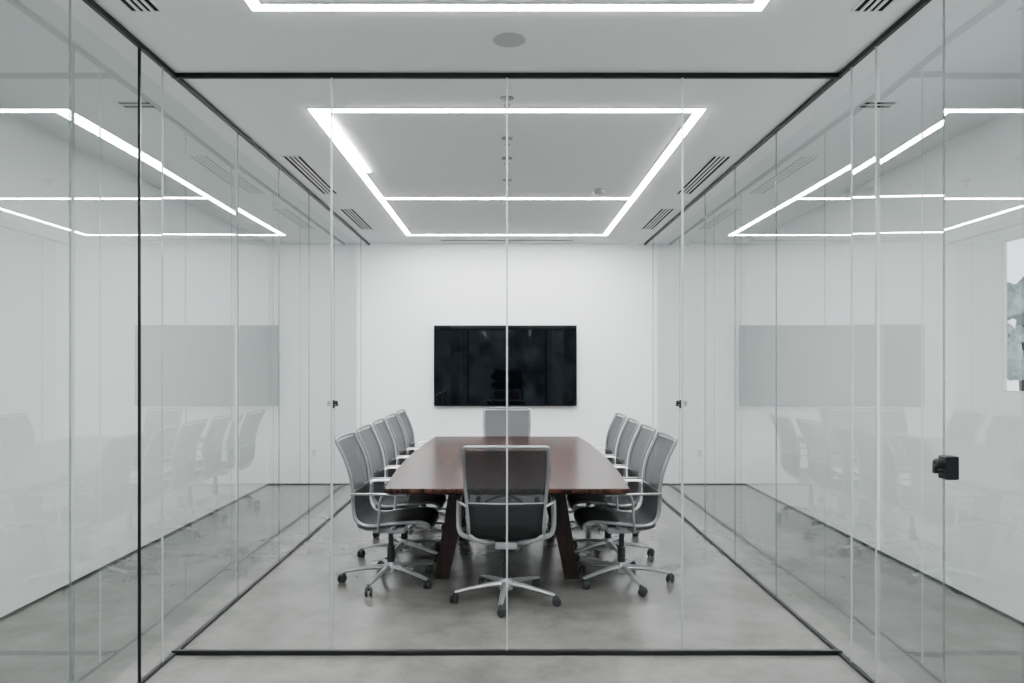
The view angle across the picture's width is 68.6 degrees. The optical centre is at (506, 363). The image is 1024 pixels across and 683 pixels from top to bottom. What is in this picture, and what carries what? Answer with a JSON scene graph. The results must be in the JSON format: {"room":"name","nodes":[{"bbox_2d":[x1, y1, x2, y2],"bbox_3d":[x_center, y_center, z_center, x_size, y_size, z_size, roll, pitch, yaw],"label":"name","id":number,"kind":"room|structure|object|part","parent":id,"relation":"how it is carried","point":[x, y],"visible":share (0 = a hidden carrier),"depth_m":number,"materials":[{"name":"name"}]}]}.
{"room":"office","nodes":[
{"label":"office","id":0,"kind":"room"},
{"bbox_2d":[0,108,268,616],"bbox_3d":[-3.045,0.000,1.420,0.150,3.000,15.840,0,0,0],"label":"wall","id":1,"kind":"structure","parent":0,"point":[69,215],"depth_m":5.55,"materials":[{"name":"paint"}]},
{"bbox_2d":[0,483,268,619],"bbox_3d":[-2.966,1.493,1.416,0.008,0.014,15.832,0,0,0],"label":"baseboard","id":2,"kind":"structure","parent":1,"relation":"attached to","point":[154,541],"depth_m":5.59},
{"bbox_2d":[82,0,369,682],"bbox_3d":[-1.796,0.000,1.565,0.187,3.000,15.530,0,0,0],"label":"glass wall","id":3,"kind":"structure","parent":0,"point":[344,248],"depth_m":6.24,"materials":[{"name":"clear glass"}]},
{"bbox_3d":[-1.715,-1.488,-1.171,0.024,0.024,10.057,0,0,0],"label":"rail","id":4,"kind":"part","parent":3,"relation":"part of","materials":[{"name":"black metal"}]},
{"bbox_3d":[-1.715,0.004,3.499,0.012,2.960,0.010,0,0,0],"label":"post","id":5,"kind":"part","parent":3,"relation":"part of","materials":[{"name":"black metal"}]},
{"bbox_3d":[-1.715,1.492,-1.171,0.024,0.016,10.057,0,0,0],"label":"rail","id":6,"kind":"part","parent":3,"relation":"part of","materials":[{"name":"black metal"}]},
{"bbox_3d":[-1.715,1.492,6.606,0.024,0.016,5.447,0,0,0],"label":"rail","id":7,"kind":"part","parent":3,"relation":"part of","materials":[{"name":"black metal"}]},
{"bbox_3d":[-1.715,-1.488,6.606,0.024,0.024,5.447,0,0,0],"label":"rail","id":8,"kind":"part","parent":3,"relation":"part of","materials":[{"name":"black metal"}]},
{"bbox_3d":[-1.870,0.000,7.540,0.001,2.996,0.919,0,0,0],"label":"glass panel","id":9,"kind":"part","parent":3,"relation":"part of","materials":[{"name":"clear glass"}]},
{"bbox_3d":[-1.870,0.000,8.665,0.001,2.996,1.329,0,0,0],"label":"glass panel","id":10,"kind":"part","parent":3,"relation":"part of","materials":[{"name":"clear glass"}]},
{"bbox_2d":[269,244,744,482],"bbox_3d":[0.000,0.000,9.415,6.240,3.000,0.150,0,0,0],"label":"wall","id":11,"kind":"structure","parent":0,"point":[609,291],"depth_m":9.34,"materials":[{"name":"paint"}]},
{"bbox_2d":[311,448,316,457],"bbox_3d":[-2.400,1.110,9.335,0.072,0.116,0.010,0,0,0],"label":"wall outlet","id":12,"kind":"object","parent":11,"relation":"attached to","point":[313,450],"visible":1,"depth_m":9.33,"materials":[{"name":"white plastic"}]},
{"bbox_2d":[434,325,576,405],"bbox_3d":[-0.020,0.020,9.304,1.770,1.000,0.072,0,0,0],"label":"television","id":13,"kind":"object","parent":11,"relation":"attached to","point":[470,360],"visible":1,"depth_m":9.27,"materials":[{"name":"plastic"}]},
{"bbox_2d":[269,483,744,484],"bbox_3d":[0.000,1.493,9.336,5.940,0.014,0.008,0,0,0],"label":"baseboard","id":14,"kind":"structure","parent":11,"relation":"attached to","point":[269,483],"depth_m":9.33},
{"bbox_2d":[697,448,702,457],"bbox_3d":[2.400,1.110,9.335,0.072,0.116,0.010,0,0,0],"label":"wall outlet","id":15,"kind":"object","parent":11,"relation":"attached to","point":[699,450],"visible":1,"depth_m":9.33,"materials":[{"name":"white plastic"}]},
{"bbox_2d":[172,73,841,654],"bbox_3d":[0.000,0.000,3.870,3.454,3.000,0.024,0,0,0],"label":"glass wall","id":16,"kind":"structure","parent":0,"point":[331,76],"depth_m":3.86,"materials":[{"name":"clear glass"},{"name":"black aluminium"}]},
{"bbox_3d":[0.000,-1.487,3.870,3.454,0.026,0.024,0,0,0],"label":"rail","id":17,"kind":"part","parent":16,"relation":"part of","materials":[{"name":"black metal"}]},
{"bbox_3d":[0.000,1.488,3.870,3.454,0.024,0.024,0,0,0],"label":"rail","id":18,"kind":"part","parent":16,"relation":"part of","materials":[{"name":"black metal"}]},
{"bbox_2d":[0,0,1023,243],"bbox_3d":[0.000,-1.575,1.420,6.240,0.150,16.140,0,0,0],"label":"ceiling","id":19,"kind":"structure","parent":0,"point":[954,67],"depth_m":4.35,"materials":[{"name":"paint"}]},
{"bbox_2d":[114,101,157,108],"bbox_3d":[-2.140,-1.497,4.330,0.196,0.006,0.116,0,0,0],"label":"ceiling vent","id":20,"kind":"object","parent":19,"relation":"in","point":[125,104],"visible":0.95,"depth_m":4.32,"materials":[{"name":"white plastic"}]},
{"bbox_2d":[118,0,162,12],"bbox_3d":[-1.530,-1.497,2.390,0.136,0.006,1.596,0,0,0],"label":"ceiling vent","id":21,"kind":"object","parent":19,"relation":"in","point":[134,6],"visible":1,"depth_m":3.13,"materials":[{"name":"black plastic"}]},
{"bbox_2d":[281,155,338,193],"bbox_3d":[-1.552,-1.497,6.000,0.141,0.006,1.216,0,0,0],"label":"ceiling vent","id":22,"kind":"object","parent":19,"relation":"in","point":[298,162],"visible":0.93,"depth_m":5.88,"materials":[{"name":"white plastic"}]},
{"bbox_2d":[338,208,373,229],"bbox_3d":[-1.552,-1.497,7.780,0.141,0.006,1.116,0,0,0],"label":"ceiling vent","id":23,"kind":"object","parent":19,"relation":"in","point":[350,213],"visible":1,"depth_m":7.72,"materials":[{"name":"white plastic"}]},
{"bbox_2d":[307,108,706,235],"bbox_3d":[0.000,-1.496,6.560,2.340,0.007,4.330,0,0,0],"label":"recessed light","id":24,"kind":"object","parent":19,"relation":"in","point":[316,112],"visible":0.88,"depth_m":5.15,"materials":[{"name":"white plastic"}]},
{"bbox_2d":[244,0,769,10],"bbox_3d":[0.000,-1.496,2.035,2.160,0.007,2.280,0,0,0],"label":"recessed light","id":25,"kind":"object","parent":19,"relation":"in","point":[254,5],"visible":1,"depth_m":3.13,"materials":[{"name":"white plastic"}]},
{"bbox_2d":[440,239,573,240],"bbox_3d":[0.000,-1.497,9.070,1.616,0.006,0.116,0,0,0],"label":"ceiling vent","id":26,"kind":"object","parent":19,"relation":"in","point":[440,239],"visible":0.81,"depth_m":9.04,"materials":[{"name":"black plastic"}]},
{"bbox_2d":[500,96,513,106],"bbox_3d":[0.000,-1.478,4.230,0.076,0.045,0.076,0,0,0],"label":"sprinkler head","id":27,"kind":"object","parent":19,"relation":"attached to","point":[503,98],"visible":0.78,"depth_m":4.22},
{"bbox_2d":[501,136,512,145],"bbox_3d":[0.000,-1.478,4.980,0.076,0.045,0.076,0,0,0],"label":"sprinkler head","id":28,"kind":"object","parent":19,"relation":"attached to","point":[502,138],"visible":0.66,"depth_m":4.97},
{"bbox_2d":[493,33,525,46],"bbox_3d":[0.010,-1.497,3.470,0.152,0.006,0.152,0,0,0],"label":"ceiling speaker","id":29,"kind":"object","parent":19,"relation":"attached to","point":[503,39],"visible":1,"depth_m":3.46},
{"bbox_2d":[593,188,603,194],"bbox_3d":[0.790,-1.482,6.450,0.096,0.035,0.096,0,0,0],"label":"smoke detector","id":30,"kind":"object","parent":19,"relation":"attached to","point":[598,191],"visible":1,"depth_m":6.42,"materials":[{"name":"grey plastic"}]},
{"bbox_2d":[640,208,675,229],"bbox_3d":[1.552,-1.497,7.780,0.141,0.006,1.116,0,0,0],"label":"ceiling vent","id":31,"kind":"object","parent":19,"relation":"in","point":[662,213],"visible":1,"depth_m":7.72,"materials":[{"name":"white plastic"}]},
{"bbox_2d":[675,155,732,193],"bbox_3d":[1.552,-1.497,6.000,0.141,0.006,1.216,0,0,0],"label":"ceiling vent","id":32,"kind":"object","parent":19,"relation":"in","point":[715,162],"visible":0.93,"depth_m":5.88,"materials":[{"name":"white plastic"}]},
{"bbox_2d":[851,0,895,12],"bbox_3d":[1.530,-1.497,2.390,0.136,0.006,1.596,0,0,0],"label":"ceiling vent","id":33,"kind":"object","parent":19,"relation":"in","point":[864,6],"visible":1,"depth_m":3.13,"materials":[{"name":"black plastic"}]},
{"bbox_2d":[856,101,899,108],"bbox_3d":[2.140,-1.497,4.330,0.196,0.006,0.116,0,0,0],"label":"ceiling vent","id":34,"kind":"object","parent":19,"relation":"in","point":[866,104],"visible":1,"depth_m":4.32,"materials":[{"name":"white plastic"}]},
{"bbox_2d":[0,485,1023,682],"bbox_3d":[0.000,1.575,1.420,6.240,0.150,16.140,0,0,0],"label":"floor","id":35,"kind":"structure","parent":0,"point":[86,631],"depth_m":4.54,"materials":[{"name":"concrete"}]},
{"bbox_2d":[335,431,438,596],"bbox_3d":[-0.825,0.992,5.160,0.674,1.015,0.698,0,0,2],"label":"office chair","id":36,"kind":"object","parent":35,"relation":"on","point":[366,517],"visible":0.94,"depth_m":5.15,"materials":[{"name":"grey fabric"}]},
{"bbox_3d":[-1.066,0.682,5.179,0.119,0.335,0.496,0,0,2],"label":"backrest","id":37,"kind":"part","parent":36,"relation":"part of","materials":[{"name":"grey fabric"}]},
{"bbox_3d":[-0.980,1.406,5.164,0.303,0.067,0.048,0,0,-2],"label":"leg","id":38,"kind":"part","parent":36,"relation":"part of","materials":[{"name":"silver metal"}]},
{"bbox_3d":[-0.848,0.988,4.905,0.285,0.299,0.320,0,0,-37],"label":"armrest","id":39,"kind":"part","parent":36,"relation":"part of","materials":[{"name":"silver metal"}]},
{"bbox_3d":[-0.856,1.406,4.999,0.048,0.067,0.303,0,0,18],"label":"leg","id":40,"kind":"part","parent":36,"relation":"part of","materials":[{"name":"silver metal"}]},
{"bbox_3d":[-0.829,0.988,5.437,0.285,0.299,0.320,0,0,41],"label":"armrest","id":41,"kind":"part","parent":36,"relation":"part of","materials":[{"name":"silver metal"}]},
{"bbox_3d":[-0.814,0.796,5.170,0.653,0.623,0.530,0,0,2],"label":"frame","id":42,"kind":"part","parent":36,"relation":"part of","materials":[{"name":"silver metal"}]},
{"bbox_3d":[-0.766,0.978,5.169,0.534,0.256,0.474,0,0,2],"label":"seat","id":43,"kind":"part","parent":36,"relation":"part of","materials":[{"name":"grey fabric"}]},
{"bbox_3d":[-0.654,1.406,5.064,0.303,0.067,0.048,0,0,36],"label":"leg","id":44,"kind":"part","parent":36,"relation":"part of","materials":[{"name":"silver metal"}]},
{"bbox_3d":[-0.654,1.406,5.276,0.303,0.067,0.048,0,0,-36],"label":"leg","id":45,"kind":"part","parent":36,"relation":"part of","materials":[{"name":"silver metal"}]},
{"bbox_2d":[356,424,445,561],"bbox_3d":[-0.825,0.992,5.834,0.674,1.015,0.698,0,0,1],"label":"office chair","id":46,"kind":"object","parent":35,"relation":"on","point":[368,438],"visible":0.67,"depth_m":5.82,"materials":[{"name":"grey fabric"}]},
{"bbox_3d":[-1.067,0.682,5.850,0.119,0.335,0.496,0,0,1],"label":"backrest","id":47,"kind":"part","parent":46,"relation":"part of","materials":[{"name":"grey fabric"}]},
{"bbox_3d":[-0.980,1.406,5.835,0.303,0.067,0.048,0,0,-3],"label":"leg","id":48,"kind":"part","parent":46,"relation":"part of","materials":[{"name":"silver metal"}]},
{"bbox_3d":[-0.843,0.988,5.580,0.285,0.299,0.320,0,0,-38],"label":"armrest","id":49,"kind":"part","parent":46,"relation":"part of","materials":[{"name":"silver metal"}]},
{"bbox_3d":[-0.834,0.988,6.112,0.285,0.299,0.320,0,0,40],"label":"armrest","id":50,"kind":"part","parent":46,"relation":"part of","materials":[{"name":"silver metal"}]},
{"bbox_3d":[-0.847,1.406,5.671,0.048,0.067,0.303,0,0,15],"label":"leg","id":51,"kind":"part","parent":46,"relation":"part of","materials":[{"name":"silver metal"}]},
{"bbox_3d":[-0.814,0.796,5.845,0.653,0.623,0.530,0,0,1],"label":"frame","id":52,"kind":"part","parent":46,"relation":"part of","materials":[{"name":"silver metal"}]},
{"bbox_3d":[-0.765,0.978,5.844,0.534,0.256,0.474,0,0,1],"label":"seat","id":53,"kind":"part","parent":46,"relation":"part of","materials":[{"name":"grey fabric"}]},
{"bbox_3d":[-0.649,1.406,5.747,0.303,0.067,0.048,0,0,33],"label":"leg","id":54,"kind":"part","parent":46,"relation":"part of","materials":[{"name":"silver metal"}]},
{"bbox_3d":[-0.656,1.406,5.953,0.303,0.067,0.048,0,0,-37],"label":"leg","id":55,"kind":"part","parent":46,"relation":"part of","materials":[{"name":"silver metal"}]},
{"bbox_2d":[372,418,443,537],"bbox_3d":[-0.825,0.992,6.509,0.674,1.015,0.698,0,0,0],"label":"office chair","id":56,"kind":"object","parent":35,"relation":"on","point":[384,434],"visible":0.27,"depth_m":6.53,"materials":[{"name":"grey fabric"}]},
{"bbox_3d":[-0.814,0.796,6.520,0.653,0.623,0.530,0,0,0],"label":"frame","id":57,"kind":"part","parent":56,"relation":"part of","materials":[{"name":"silver metal"}]},
{"bbox_3d":[-1.067,0.682,6.520,0.119,0.335,0.496,0,0,0],"label":"backrest","id":58,"kind":"part","parent":56,"relation":"part of","materials":[{"name":"grey fabric"}]},
{"bbox_3d":[-0.765,0.978,6.520,0.534,0.256,0.474,0,0,0],"label":"seat","id":59,"kind":"part","parent":56,"relation":"part of","materials":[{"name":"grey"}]},
{"bbox_3d":[-0.842,1.406,6.349,0.155,0.067,0.289,0,0,-9],"label":"leg","id":60,"kind":"part","parent":56,"relation":"part of","materials":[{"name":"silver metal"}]},
{"bbox_3d":[-0.647,1.406,6.425,0.303,0.067,0.048,0,0,32],"label":"leg","id":61,"kind":"part","parent":56,"relation":"part of","materials":[{"name":"silver metal"}]},
{"bbox_2d":[385,413,445,515],"bbox_3d":[-0.825,0.992,7.184,0.674,1.015,0.698,0,0,1],"label":"office chair","id":62,"kind":"object","parent":35,"relation":"on","point":[394,424],"visible":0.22,"depth_m":7.26,"materials":[{"name":"grey fabric"}]},
{"bbox_3d":[-0.814,0.796,7.195,0.653,0.623,0.530,0,0,1],"label":"frame","id":63,"kind":"part","parent":62,"relation":"part of","materials":[{"name":"silver metal"}]},
{"bbox_3d":[-1.067,0.682,7.200,0.119,0.335,0.496,0,0,1],"label":"backrest","id":64,"kind":"part","parent":62,"relation":"part of","materials":[{"name":"grey fabric"}]},
{"bbox_3d":[-0.765,0.978,7.194,0.534,0.256,0.474,0,0,1],"label":"seat","id":65,"kind":"part","parent":62,"relation":"part of","materials":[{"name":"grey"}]},
{"bbox_2d":[396,409,447,505],"bbox_3d":[-0.825,0.992,7.859,0.674,1.015,0.698,0,0,0],"label":"office chair","id":66,"kind":"object","parent":35,"relation":"on","point":[403,417],"visible":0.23,"depth_m":7.95,"materials":[{"name":"grey fabric"}]},
{"bbox_3d":[-0.814,0.796,7.870,0.653,0.623,0.530,0,0,0],"label":"frame","id":67,"kind":"part","parent":66,"relation":"part of","materials":[{"name":"silver metal"}]},
{"bbox_3d":[-1.067,0.682,7.870,0.119,0.335,0.496,0,0,0],"label":"backrest","id":68,"kind":"part","parent":66,"relation":"part of","materials":[{"name":"grey fabric"}]},
{"bbox_3d":[-0.765,0.978,7.870,0.534,0.256,0.474,0,0,0],"label":"seat","id":69,"kind":"part","parent":66,"relation":"part of","materials":[{"name":"grey fabric"}]},
{"bbox_2d":[449,445,560,617],"bbox_3d":[-0.013,0.992,4.754,0.698,1.015,0.676,0,0,0],"label":"office chair","id":70,"kind":"object","parent":35,"relation":"on","point":[483,472],"visible":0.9,"depth_m":4.55,"materials":[{"name":"grey fabric"}]},
{"bbox_3d":[-0.271,0.988,4.742,0.320,0.299,0.285,0,0,39],"label":"armrest","id":71,"kind":"part","parent":70,"relation":"part of","materials":[{"name":"silver metal"}]},
{"bbox_3d":[-0.180,1.406,4.739,0.303,0.067,0.048,0,0,-13],"label":"leg","id":72,"kind":"part","parent":70,"relation":"part of","materials":[{"name":"silver metal"}]},
{"bbox_3d":[-0.098,1.406,4.934,0.048,0.067,0.303,0,0,-31],"label":"leg","id":73,"kind":"part","parent":70,"relation":"part of","materials":[{"name":"silver metal"}]},
{"bbox_3d":[-0.027,1.406,4.601,0.048,0.067,0.303,0,0,7],"label":"leg","id":74,"kind":"part","parent":70,"relation":"part of","materials":[{"name":"silver metal"}]},
{"bbox_3d":[-0.005,0.978,4.814,0.474,0.256,0.534,0,0,0],"label":"seat","id":75,"kind":"part","parent":70,"relation":"part of","materials":[{"name":"grey fabric"}]},
{"bbox_3d":[-0.005,0.682,4.513,0.496,0.335,0.119,0,0,0],"label":"backrest","id":76,"kind":"part","parent":70,"relation":"part of","materials":[{"name":"grey fabric"}]},
{"bbox_3d":[-0.005,0.796,4.766,0.530,0.623,0.653,0,0,0],"label":"frame","id":77,"kind":"part","parent":70,"relation":"part of","materials":[{"name":"silver metal"}]},
{"bbox_3d":[0.113,1.406,4.916,0.048,0.067,0.303,0,0,41],"label":"leg","id":78,"kind":"part","parent":70,"relation":"part of","materials":[{"name":"silver metal"}]},
{"bbox_3d":[0.158,1.406,4.704,0.303,0.067,0.048,0,0,25],"label":"leg","id":79,"kind":"part","parent":70,"relation":"part of","materials":[{"name":"silver metal"}]},
{"bbox_3d":[0.261,0.988,4.742,0.320,0.299,0.285,0,0,-39],"label":"armrest","id":80,"kind":"part","parent":70,"relation":"part of","materials":[{"name":"silver metal"}]},
{"bbox_2d":[384,436,629,578],"bbox_3d":[0.000,1.130,6.226,1.620,0.740,3.307,0,0,0],"label":"conference table","id":81,"kind":"object","parent":35,"relation":"on","point":[577,467],"visible":0.83,"depth_m":5.23,"materials":[{"name":"red wood"}]},
{"bbox_3d":[-0.383,1.170,5.280,0.241,0.660,0.100,0,0,0],"label":"leg","id":82,"kind":"part","parent":81,"relation":"part of","materials":[{"name":"brown wood"}]},
{"bbox_3d":[0.383,1.170,7.300,0.241,0.660,0.100,0,0,0],"label":"leg","id":83,"kind":"part","parent":81,"relation":"part of","materials":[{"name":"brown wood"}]},
{"bbox_3d":[0.383,1.170,5.280,0.241,0.660,0.100,0,0,0],"label":"leg","id":84,"kind":"part","parent":81,"relation":"part of","materials":[{"name":"brown wood"}]},
{"bbox_2d":[483,407,530,435],"bbox_3d":[0.007,0.992,8.076,0.698,1.015,0.676,0,0,0],"label":"office chair","id":85,"kind":"object","parent":35,"relation":"on","point":[494,421],"visible":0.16,"depth_m":8.31,"materials":[{"name":"grey fabric"}]},
{"bbox_2d":[568,413,625,512],"bbox_3d":[0.816,0.992,7.261,0.676,1.015,0.697,0,0,-1],"label":"office chair","id":86,"kind":"object","parent":35,"relation":"on","point":[617,423],"visible":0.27,"depth_m":7.31,"materials":[{"name":"grey fabric"}]},
{"bbox_3d":[0.755,0.978,7.269,0.534,0.256,0.474,0,0,-1],"label":"seat","id":87,"kind":"part","parent":86,"relation":"part of","materials":[{"name":"grey"}]},
{"bbox_3d":[1.056,0.682,7.275,0.119,0.335,0.496,0,0,-1],"label":"backrest","id":88,"kind":"part","parent":86,"relation":"part of","materials":[{"name":"grey fabric"}]},
{"bbox_3d":[0.804,0.796,7.270,0.653,0.623,0.530,0,0,-1],"label":"frame","id":89,"kind":"part","parent":86,"relation":"part of","materials":[{"name":"silver metal"}]},
{"bbox_2d":[570,418,638,537],"bbox_3d":[0.816,0.992,6.561,0.676,1.015,0.697,0,0,0],"label":"office chair","id":90,"kind":"object","parent":35,"relation":"on","point":[629,429],"visible":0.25,"depth_m":6.57,"materials":[{"name":"grey fabric"}]},
{"bbox_3d":[0.631,1.406,6.486,0.303,0.067,0.048,0,0,-28],"label":"leg","id":91,"kind":"part","parent":90,"relation":"part of","materials":[{"name":"silver metal"}]},
{"bbox_3d":[0.819,1.406,6.394,0.098,0.067,0.301,0,0,1],"label":"leg","id":92,"kind":"part","parent":90,"relation":"part of","materials":[{"name":"silver metal"}]},
{"bbox_3d":[0.755,0.978,6.570,0.534,0.256,0.474,0,0,0],"label":"seat","id":93,"kind":"part","parent":90,"relation":"part of","materials":[{"name":"grey fabric"}]},
{"bbox_3d":[1.056,0.682,6.570,0.119,0.335,0.496,0,0,0],"label":"backrest","id":94,"kind":"part","parent":90,"relation":"part of","materials":[{"name":"grey fabric"}]},
{"bbox_3d":[0.804,0.796,6.570,0.653,0.623,0.530,0,0,0],"label":"frame","id":95,"kind":"part","parent":90,"relation":"part of","materials":[{"name":"silver metal"}]},
{"bbox_2d":[566,424,655,561],"bbox_3d":[0.816,0.992,5.861,0.676,1.015,0.697,0,0,-1],"label":"office chair","id":96,"kind":"object","parent":35,"relation":"on","point":[643,438],"visible":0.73,"depth_m":5.84,"materials":[{"name":"grey fabric"}]},
{"bbox_3d":[0.658,1.406,5.993,0.303,0.067,0.048,0,0,43],"label":"leg","id":97,"kind":"part","parent":96,"relation":"part of","materials":[{"name":"silver metal"}]},
{"bbox_3d":[0.636,1.406,5.777,0.303,0.067,0.048,0,0,-31],"label":"leg","id":98,"kind":"part","parent":96,"relation":"part of","materials":[{"name":"silver metal"}]},
{"bbox_3d":[0.755,0.978,5.869,0.534,0.256,0.474,0,0,-1],"label":"seat","id":99,"kind":"part","parent":96,"relation":"part of","materials":[{"name":"grey fabric"}]},
{"bbox_3d":[0.804,0.796,5.870,0.653,0.623,0.530,0,0,-1],"label":"frame","id":100,"kind":"part","parent":96,"relation":"part of","materials":[{"name":"silver metal"}]},
{"bbox_3d":[0.831,1.406,5.694,0.048,0.067,0.303,0,0,-13],"label":"leg","id":101,"kind":"part","parent":96,"relation":"part of","materials":[{"name":"silver metal"}]},
{"bbox_3d":[0.833,0.988,5.604,0.285,0.299,0.320,0,0,38],"label":"armrest","id":102,"kind":"part","parent":96,"relation":"part of","materials":[{"name":"silver metal"}]},
{"bbox_3d":[0.969,1.406,5.854,0.303,0.067,0.048,0,0,5],"label":"leg","id":103,"kind":"part","parent":96,"relation":"part of","materials":[{"name":"silver metal"}]},
{"bbox_3d":[1.056,0.682,5.875,0.119,0.335,0.496,0,0,-1],"label":"backrest","id":104,"kind":"part","parent":96,"relation":"part of","materials":[{"name":"grey fabric"}]},
{"bbox_2d":[574,431,677,596],"bbox_3d":[0.816,0.992,5.162,0.676,1.015,0.697,0,0,-2],"label":"office chair","id":105,"kind":"object","parent":35,"relation":"on","point":[615,521],"visible":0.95,"depth_m":5.14,"materials":[{"name":"grey fabric"}]},
{"bbox_3d":[0.656,1.406,5.291,0.303,0.067,0.048,0,0,42],"label":"leg","id":106,"kind":"part","parent":105,"relation":"part of","materials":[{"name":"silver metal"}]},
{"bbox_3d":[0.637,1.406,5.074,0.303,0.067,0.048,0,0,-32],"label":"leg","id":107,"kind":"part","parent":105,"relation":"part of","materials":[{"name":"silver metal"}]},
{"bbox_3d":[0.756,0.978,5.169,0.534,0.256,0.474,0,0,-2],"label":"seat","id":108,"kind":"part","parent":105,"relation":"part of","materials":[{"name":"grey fabric"}]},
{"bbox_3d":[0.804,0.796,5.170,0.653,0.623,0.530,0,0,-2],"label":"frame","id":109,"kind":"part","parent":105,"relation":"part of","materials":[{"name":"silver metal"}]},
{"bbox_3d":[0.819,0.988,5.437,0.285,0.299,0.320,0,0,-41],"label":"armrest","id":110,"kind":"part","parent":105,"relation":"part of","materials":[{"name":"silver metal"}]},
{"bbox_3d":[0.827,1.406,4.994,0.048,0.067,0.303,0,0,-12],"label":"leg","id":111,"kind":"part","parent":105,"relation":"part of","materials":[{"name":"silver metal"}]},
{"bbox_3d":[0.838,0.988,4.905,0.285,0.299,0.320,0,0,37],"label":"armrest","id":112,"kind":"part","parent":105,"relation":"part of","materials":[{"name":"silver metal"}]},
{"bbox_3d":[0.970,1.406,5.157,0.303,0.067,0.048,0,0,4],"label":"leg","id":113,"kind":"part","parent":105,"relation":"part of","materials":[{"name":"silver metal"}]},
{"bbox_3d":[1.056,0.682,5.179,0.119,0.335,0.496,0,0,-2],"label":"backrest","id":114,"kind":"part","parent":105,"relation":"part of","materials":[{"name":"grey fabric"}]},
{"bbox_2d":[644,0,958,682],"bbox_3d":[1.774,0.000,1.565,0.231,3.000,15.530,0,0,0],"label":"glass wall","id":115,"kind":"structure","parent":0,"point":[946,467],"depth_m":7.90,"materials":[{"name":"clear glass"}]},
{"bbox_3d":[1.870,0.000,8.665,0.001,2.996,1.329,0,0,0],"label":"glass panel","id":116,"kind":"part","parent":115,"relation":"part of","materials":[{"name":"clear glass"}]},
{"bbox_3d":[1.870,0.000,7.540,0.001,2.996,0.919,0,0,0],"label":"glass panel","id":117,"kind":"part","parent":115,"relation":"part of","materials":[{"name":"clear glass"}]},
{"bbox_3d":[1.715,-1.488,6.606,0.024,0.024,5.447,0,0,0],"label":"rail","id":118,"kind":"part","parent":115,"relation":"part of","materials":[{"name":"black metal"}]},
{"bbox_3d":[1.715,1.492,6.606,0.024,0.016,5.447,0,0,0],"label":"rail","id":119,"kind":"part","parent":115,"relation":"part of","materials":[{"name":"black metal"}]},
{"bbox_3d":[1.715,1.492,-1.171,0.024,0.016,10.057,0,0,0],"label":"rail","id":120,"kind":"part","parent":115,"relation":"part of","materials":[{"name":"black metal"}]},
{"bbox_3d":[1.715,-1.488,-1.171,0.024,0.024,10.057,0,0,0],"label":"rail","id":121,"kind":"part","parent":115,"relation":"part of","materials":[{"name":"black metal"}]},
{"bbox_2d":[745,103,1023,621],"bbox_3d":[2.980,0.000,1.420,0.020,3.000,15.840,0,0,0],"label":"wall","id":122,"kind":"structure","parent":0,"point":[945,214],"depth_m":5.65,"materials":[{"name":"paint"}]},
{"bbox_2d":[745,483,1023,625],"bbox_3d":[2.966,1.493,1.416,0.008,0.014,15.832,0,0,0],"label":"baseboard","id":123,"kind":"structure","parent":122,"relation":"attached to","point":[859,541],"depth_m":5.50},
{"bbox_2d":[1002,235,1023,393],"bbox_3d":[2.981,-0.285,3.400,0.022,0.910,2.200,0,0,0],"label":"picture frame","id":124,"kind":"structure","parent":122,"relation":"in","point":[1004,242],"depth_m":4.49,"materials":[{"name":"white plastic"}]},
{"label":"outside","id":125,"kind":"structure","parent":0,"visible":0},
{"bbox_2d":[1007,276,1023,390],"bbox_3d":[6.971,0.421,9.980,2.274,3.175,1.727,0,0,0],"label":"tree","id":126,"kind":"object","parent":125,"point":[1015,292],"visible":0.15,"depth_m":9.35,"materials":[{"name":"green plant"}]}
]}

